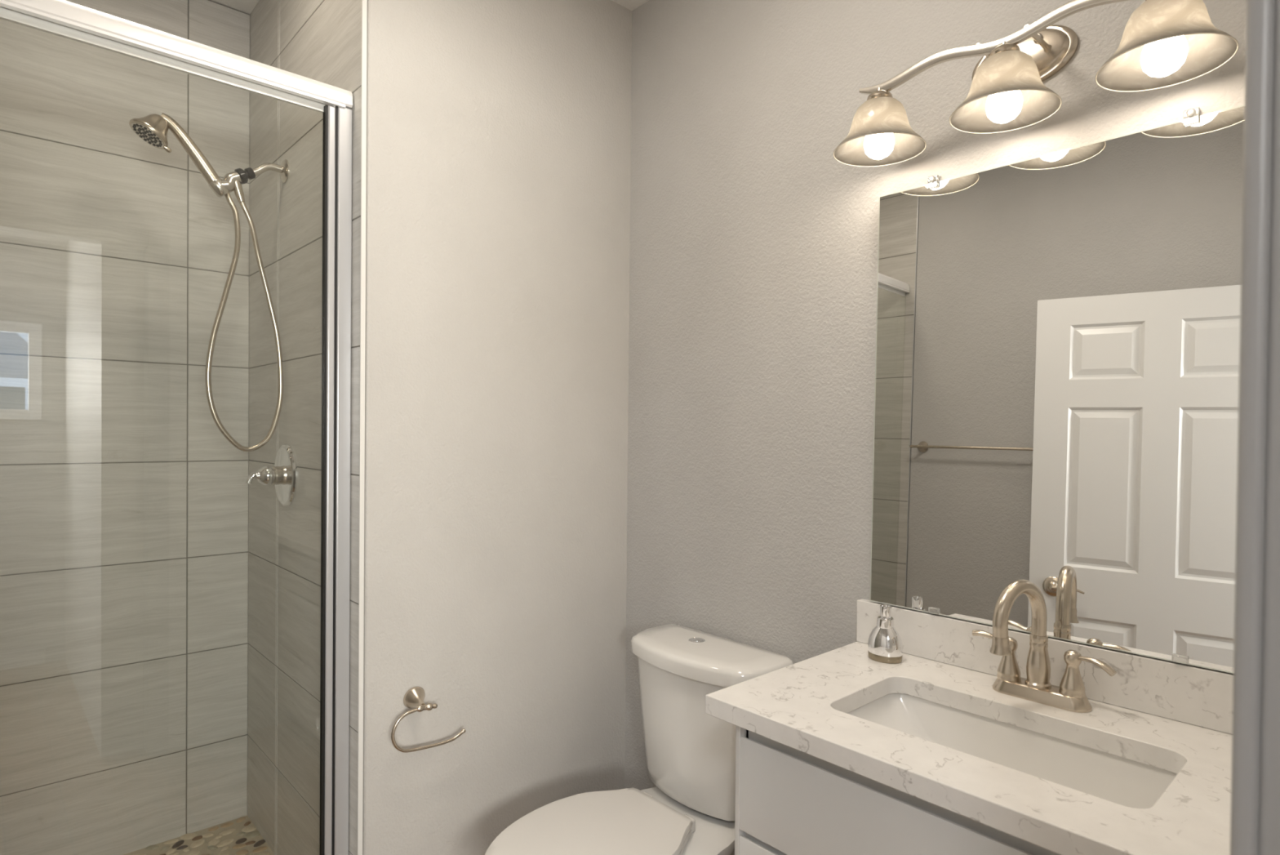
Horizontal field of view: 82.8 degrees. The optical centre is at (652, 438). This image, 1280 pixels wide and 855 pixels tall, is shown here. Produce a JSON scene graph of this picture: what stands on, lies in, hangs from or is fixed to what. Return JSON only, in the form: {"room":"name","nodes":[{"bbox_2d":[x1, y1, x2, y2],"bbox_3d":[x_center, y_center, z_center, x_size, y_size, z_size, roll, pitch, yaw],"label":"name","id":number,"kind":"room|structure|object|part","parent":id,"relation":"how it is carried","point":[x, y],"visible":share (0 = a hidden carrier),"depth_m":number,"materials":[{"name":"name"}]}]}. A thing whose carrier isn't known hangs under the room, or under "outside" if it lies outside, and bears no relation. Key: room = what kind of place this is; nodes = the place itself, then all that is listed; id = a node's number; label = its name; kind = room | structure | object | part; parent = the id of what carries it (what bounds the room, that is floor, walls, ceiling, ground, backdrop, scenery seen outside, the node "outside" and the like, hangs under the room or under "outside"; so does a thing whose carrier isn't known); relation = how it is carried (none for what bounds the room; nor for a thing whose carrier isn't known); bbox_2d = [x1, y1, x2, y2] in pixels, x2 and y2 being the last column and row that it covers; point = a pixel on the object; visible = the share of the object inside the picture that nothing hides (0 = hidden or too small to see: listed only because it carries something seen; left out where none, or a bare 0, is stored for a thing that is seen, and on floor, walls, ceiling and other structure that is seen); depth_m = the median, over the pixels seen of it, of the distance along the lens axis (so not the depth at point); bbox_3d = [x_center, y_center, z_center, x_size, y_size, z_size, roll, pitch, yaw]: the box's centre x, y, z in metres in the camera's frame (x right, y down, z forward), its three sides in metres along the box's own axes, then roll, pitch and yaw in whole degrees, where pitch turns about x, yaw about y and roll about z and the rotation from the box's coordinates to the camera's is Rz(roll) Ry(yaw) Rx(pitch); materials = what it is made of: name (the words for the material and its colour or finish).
{"room":"bathroom","nodes":[
{"label":"bathroom","id":0,"kind":"room"},
{"bbox_2d":[124,815,274,854],"bbox_3d":[-1.465,1.295,1.777,1.082,0.044,0.868,0,1,-43],"label":"floor","id":1,"kind":"structure","parent":0,"point":[238,836],"depth_m":2.28,"materials":[{"name":"multicoloured stone"}]},
{"bbox_2d":[209,0,258,14],"bbox_3d":[-1.489,-1.444,1.708,1.208,0.078,1.111,0,1,-43],"label":"ceiling","id":2,"kind":"structure","parent":0,"point":[246,6],"depth_m":2.36,"materials":[{"name":"white paint"}]},
{"bbox_2d":[247,192,249,735],"bbox_3d":[-1.790,-0.090,2.128,1.080,2.800,0.128,0,1,-43],"label":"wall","id":3,"kind":"structure","parent":0,"point":[249,193],"depth_m":2.44,"materials":[{"name":"grey tile"}]},
{"bbox_2d":[0,0,249,854],"bbox_3d":[-1.743,-0.049,2.077,1.056,2.720,0.011,0,1,-43],"label":"shower tile","id":4,"kind":"structure","parent":3,"relation":"attached to","point":[124,500],"depth_m":2.19,"materials":[{"name":"grey tile"}]},
{"bbox_2d":[363,0,631,854],"bbox_3d":[-0.673,-0.083,2.414,0.946,2.800,0.991,0,1,-43],"label":"wall","id":5,"kind":"structure","parent":0,"point":[499,143],"depth_m":1.97,"materials":[{"name":"beige paint"}]},
{"bbox_2d":[247,0,367,854],"bbox_3d":[-1.017,-0.082,2.080,0.011,2.800,0.971,0,1,-43],"label":"shower tile","id":6,"kind":"structure","parent":5,"relation":"attached to","point":[318,40],"depth_m":2.09,"materials":[{"name":"grey tile"}]},
{"bbox_2d":[128,112,288,451],"bbox_3d":[-1.222,-0.414,2.018,0.381,0.904,0.098,0,1,-43],"label":"shower","id":7,"kind":"object","parent":6,"relation":"attached to","point":[153,128],"visible":1,"depth_m":2.02,"materials":[{"name":"silver metal"}]},
{"bbox_3d":[-1.257,-0.782,1.976,0.146,0.166,0.035,0,1,-43],"label":"handle","id":8,"kind":"part","parent":7,"relation":"part of","materials":[{"name":"silver metal"}]},
{"bbox_2d":[233,180,244,202],"bbox_3d":[-1.174,-0.700,2.055,0.037,0.062,0.027,0,1,-43],"label":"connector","id":9,"kind":"object","parent":7,"relation":"attached to","point":[237,188],"depth_m":2.05,"materials":[{"name":"silver metal"}]},
{"bbox_3d":[-1.115,-0.775,2.108,0.101,0.052,0.021,0,1,-43],"label":"shower arm","id":10,"kind":"part","parent":7,"relation":"part of","materials":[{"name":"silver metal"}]},
{"bbox_2d":[245,444,297,506],"bbox_3d":[-1.110,0.108,2.091,0.110,0.183,0.183,0,1,-43],"label":"shower valve","id":11,"kind":"object","parent":6,"relation":"attached to","point":[283,474],"visible":1,"depth_m":2.09,"materials":[{"name":"silver metal"}]},
{"bbox_3d":[-1.125,0.108,2.077,0.071,0.058,0.058,0,1,-43],"label":"handle","id":12,"kind":"part","parent":11,"relation":"part of","materials":[{"name":"silver metal"}]},
{"bbox_3d":[-1.075,0.108,2.124,0.013,0.183,0.183,0,1,-43],"label":"trim plate","id":13,"kind":"part","parent":11,"relation":"part of","materials":[{"name":"silver metal"}]},
{"bbox_2d":[357,0,367,854],"bbox_3d":[-0.689,-0.005,1.724,0.011,2.660,0.004,0,1,-43],"label":"trim","id":14,"kind":"structure","parent":5,"relation":"attached to","point":[364,2],"depth_m":1.72,"materials":[{"name":"white"}]},
{"bbox_2d":[391,686,466,752],"bbox_3d":[-0.567,0.694,1.812,0.196,0.145,0.069,0,1,-43],"label":"paper holder","id":15,"kind":"object","parent":5,"relation":"attached to","point":[414,697],"visible":1,"depth_m":1.79,"materials":[{"name":"silver metal"}]},
{"bbox_3d":[-0.555,0.661,1.787,0.053,0.020,0.018,0,1,-43],"label":"cross post","id":16,"kind":"part","parent":15,"relation":"part of","materials":[{"name":"silver metal"}]},
{"bbox_3d":[-0.550,0.711,1.793,0.196,0.110,0.011,0,1,-43],"label":"arm","id":17,"kind":"part","parent":15,"relation":"part of","materials":[{"name":"silver metal"}]},
{"bbox_2d":[612,0,648,10],"bbox_3d":[-0.158,-1.393,0.972,2.154,0.136,1.782,0,1,-43],"label":"ceiling","id":18,"kind":"structure","parent":0,"point":[631,5],"depth_m":2.23,"materials":[{"name":"white paint"}]},
{"bbox_2d":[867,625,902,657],"bbox_3d":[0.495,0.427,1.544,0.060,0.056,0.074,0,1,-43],"label":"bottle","id":19,"kind":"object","parent":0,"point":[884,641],"depth_m":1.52,"materials":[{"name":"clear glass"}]},
{"bbox_2d":[624,0,1246,790],"bbox_3d":[0.573,-0.061,1.680,0.120,2.800,1.782,0,1,-43],"label":"wall","id":20,"kind":"structure","parent":0,"point":[753,249],"depth_m":1.86,"materials":[{"name":"grey paint"}]},
{"bbox_2d":[833,0,1239,166],"bbox_3d":[0.654,-0.687,1.341,0.222,0.219,0.680,0,1,-43],"label":"vanity light","id":21,"kind":"object","parent":20,"relation":"attached to","point":[1164,43],"visible":1,"depth_m":1.30,"materials":[{"name":"silver metal"}]},
{"bbox_3d":[0.471,-0.624,1.510,0.061,0.084,0.061,0,1,-43],"label":"bulb","id":22,"kind":"part","parent":21,"relation":"part of","materials":[{"name":"white glass"}]},
{"bbox_2d":[866,87,892,100],"bbox_3d":[0.472,-0.697,1.509,0.054,0.060,0.054,0,1,-43],"label":"socket","id":23,"kind":"object","parent":21,"relation":"attached to","point":[875,93],"depth_m":1.49,"materials":[{"name":"silver metal"}]},
{"bbox_3d":[0.471,-0.647,1.510,0.185,0.099,0.185,0,1,-43],"label":"lamp shade","id":24,"kind":"part","parent":21,"relation":"part of","materials":[{"name":"white glass"}]},
{"bbox_3d":[0.642,-0.620,1.326,0.061,0.084,0.061,0,1,-43],"label":"bulb","id":25,"kind":"part","parent":21,"relation":"part of","materials":[{"name":"white glass"}]},
{"bbox_2d":[989,40,1020,56],"bbox_3d":[0.643,-0.693,1.325,0.054,0.060,0.054,0,1,-43],"label":"socket","id":26,"kind":"object","parent":21,"relation":"attached to","point":[1011,47],"depth_m":1.31,"materials":[{"name":"silver metal"}]},
{"bbox_3d":[0.642,-0.643,1.326,0.185,0.099,0.185,0,1,-43],"label":"lamp shade","id":27,"kind":"part","parent":21,"relation":"part of","materials":[{"name":"white glass"}]},
{"bbox_3d":[0.808,-0.616,1.147,0.061,0.084,0.061,0,1,-43],"label":"bulb","id":28,"kind":"part","parent":21,"relation":"part of","materials":[{"name":"white glass"}]},
{"bbox_3d":[0.808,-0.639,1.147,0.185,0.099,0.185,0,1,-43],"label":"lamp shade","id":29,"kind":"part","parent":21,"relation":"part of","materials":[{"name":"white glass"}]},
{"bbox_2d":[856,598,1233,734],"bbox_3d":[0.762,0.426,1.372,0.022,0.096,0.837,0,1,-43],"label":"backsplash","id":30,"kind":"structure","parent":20,"relation":"attached to","point":[1197,695],"depth_m":1.31,"materials":[{"name":"white stone"}]},
{"bbox_2d":[869,104,1244,673],"bbox_3d":[0.762,-0.091,1.368,0.027,0.932,0.762,0,1,-43],"label":"wall mirror","id":31,"kind":"object","parent":20,"relation":"attached to","point":[1057,348],"visible":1,"depth_m":1.35,"materials":[{"name":"clear glass"}]},
{"bbox_3d":[-0.454,1.393,-0.445,4.520,0.080,3.660,0,1,-43],"label":"floor","id":32,"kind":"structure","parent":0,"visible":0},
{"bbox_2d":[484,623,793,854],"bbox_3d":[-0.062,0.933,1.722,0.730,0.798,0.455,0,1,-43],"label":"toilet","id":33,"kind":"object","parent":32,"relation":"on","point":[691,752],"visible":0.92,"depth_m":1.77,"materials":[{"name":"white ceramic"}]},
{"bbox_3d":[-0.151,0.911,1.638,0.485,0.020,0.372,0,1,-43],"label":"seat lid","id":34,"kind":"part","parent":33,"relation":"part of","materials":[{"name":"white plastic"}]},
{"bbox_3d":[-0.151,0.932,1.639,0.478,0.019,0.366,0,1,-43],"label":"seat","id":35,"kind":"part","parent":33,"relation":"part of","materials":[{"name":"white plastic"}]},
{"bbox_3d":[0.128,0.765,1.895,0.200,0.350,0.424,0,1,-43],"label":"tank","id":36,"kind":"part","parent":33,"relation":"part of","materials":[{"name":"white ceramic"}]},
{"bbox_3d":[-0.058,1.139,1.716,0.700,0.385,0.362,0,1,-43],"label":"bowl","id":37,"kind":"part","parent":33,"relation":"part of","materials":[{"name":"white ceramic"}]},
{"bbox_3d":[0.127,0.564,1.890,0.224,0.050,0.455,0,1,-43],"label":"tank lid","id":38,"kind":"part","parent":33,"relation":"part of","materials":[{"name":"white ceramic"}]},
{"bbox_2d":[734,725,1059,854],"bbox_3d":[0.596,0.927,1.195,0.504,0.836,0.782,0,1,-43],"label":"vanity cabinet","id":39,"kind":"object","parent":32,"relation":"on","point":[789,800],"visible":0.3,"depth_m":1.16,"materials":[{"name":"white wood"}]},
{"bbox_3d":[0.422,0.843,1.024,0.017,0.253,0.770,0,1,-43],"label":"drawer","id":40,"kind":"part","parent":39,"relation":"part of","materials":[{"name":"white wood"}]},
{"bbox_2d":[705,598,1233,854],"bbox_3d":[0.576,0.443,1.199,0.530,0.130,0.837,0,1,-43],"label":"countertop","id":41,"kind":"structure","parent":39,"relation":"on","point":[1176,717],"depth_m":1.19,"materials":[{"name":"white stone"}]},
{"bbox_2d":[867,604,902,663],"bbox_3d":[0.495,0.412,1.544,0.060,0.114,0.074,0,1,-43],"label":"soap dispenser","id":42,"kind":"object","parent":41,"relation":"on","point":[885,645],"visible":1,"depth_m":1.52,"materials":[{"name":"clear glass"}]},
{"bbox_2d":[847,693,1177,808],"bbox_3d":[0.556,0.574,1.188,0.295,0.130,0.528,0,1,-43],"label":"sink basin","id":43,"kind":"object","parent":41,"relation":"in","point":[1121,780],"visible":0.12,"depth_m":1.26,"materials":[{"name":"white ceramic"}]},
{"bbox_2d":[972,579,1116,712],"bbox_3d":[0.703,0.363,1.315,0.203,0.222,0.164,1,1,11],"label":"faucet","id":44,"kind":"object","parent":41,"relation":"on","point":[1070,695],"visible":1,"depth_m":1.30,"materials":[{"name":"silver metal"}]},
{"bbox_3d":[0.646,0.379,1.386,0.066,0.018,0.018,1,1,39],"label":"lever","id":45,"kind":"part","parent":44,"relation":"part of","materials":[{"name":"silver metal"}]},
{"bbox_3d":[0.670,0.412,1.366,0.041,0.078,0.041,0,1,-43],"label":"handle","id":46,"kind":"part","parent":44,"relation":"part of","materials":[{"name":"silver metal"}]},
{"bbox_3d":[0.656,0.308,1.296,0.143,0.111,0.025,0,1,-31],"label":"spout","id":47,"kind":"part","parent":44,"relation":"part of","materials":[{"name":"silver metal"}]},
{"bbox_3d":[0.706,0.405,1.328,0.043,0.094,0.043,0,1,-43],"label":"spout","id":48,"kind":"part","parent":44,"relation":"part of","materials":[{"name":"silver metal"}]},
{"bbox_3d":[0.708,0.463,1.325,0.058,0.023,0.166,0,1,-43],"label":"plate","id":49,"kind":"part","parent":44,"relation":"part of","materials":[{"name":"silver metal"}]},
{"bbox_3d":[0.744,0.414,1.286,0.041,0.078,0.041,0,1,-43],"label":"handle","id":50,"kind":"part","parent":44,"relation":"part of","materials":[{"name":"silver metal"}]},
{"bbox_3d":[0.765,0.393,1.259,0.018,0.023,0.070,0,1,-35],"label":"lever","id":51,"kind":"part","parent":44,"relation":"part of","materials":[{"name":"silver metal"}]},
{"bbox_3d":[-1.137,1.270,1.427,1.056,0.110,0.110,0,1,-43],"label":"shower curb","id":52,"kind":"object","parent":32,"relation":"on","visible":0},
{"bbox_2d":[0,0,352,854],"bbox_3d":[-1.127,0.188,1.417,1.051,2.054,0.037,0,1,-43],"label":"shower door frame","id":53,"kind":"structure","parent":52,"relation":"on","point":[65,19],"depth_m":1.73,"materials":[{"name":"silver metal"}]},
{"bbox_3d":[-1.118,-0.818,1.405,1.049,0.042,0.036,0,1,-43],"label":"header rail","id":54,"kind":"part","parent":53,"relation":"part of","materials":[{"name":"silver metal"}]},
{"bbox_3d":[-0.757,0.210,1.765,0.034,2.009,0.032,0,1,-43],"label":"wall post","id":55,"kind":"part","parent":53,"relation":"part of","materials":[{"name":"silver metal"}]},
{"bbox_3d":[0.439,-0.048,0.414,1.800,2.800,0.110,0,1,-43],"label":"wall","id":56,"kind":"structure","parent":0,"visible":0},
{"bbox_2d":[1230,0,1279,854],"bbox_3d":[0.388,0.282,0.377,0.075,2.140,0.132,0,1,-43],"label":"door frame","id":57,"kind":"structure","parent":56,"relation":"attached to","point":[1260,14],"depth_m":0.39,"materials":[{"name":"grey paint"}]}
]}

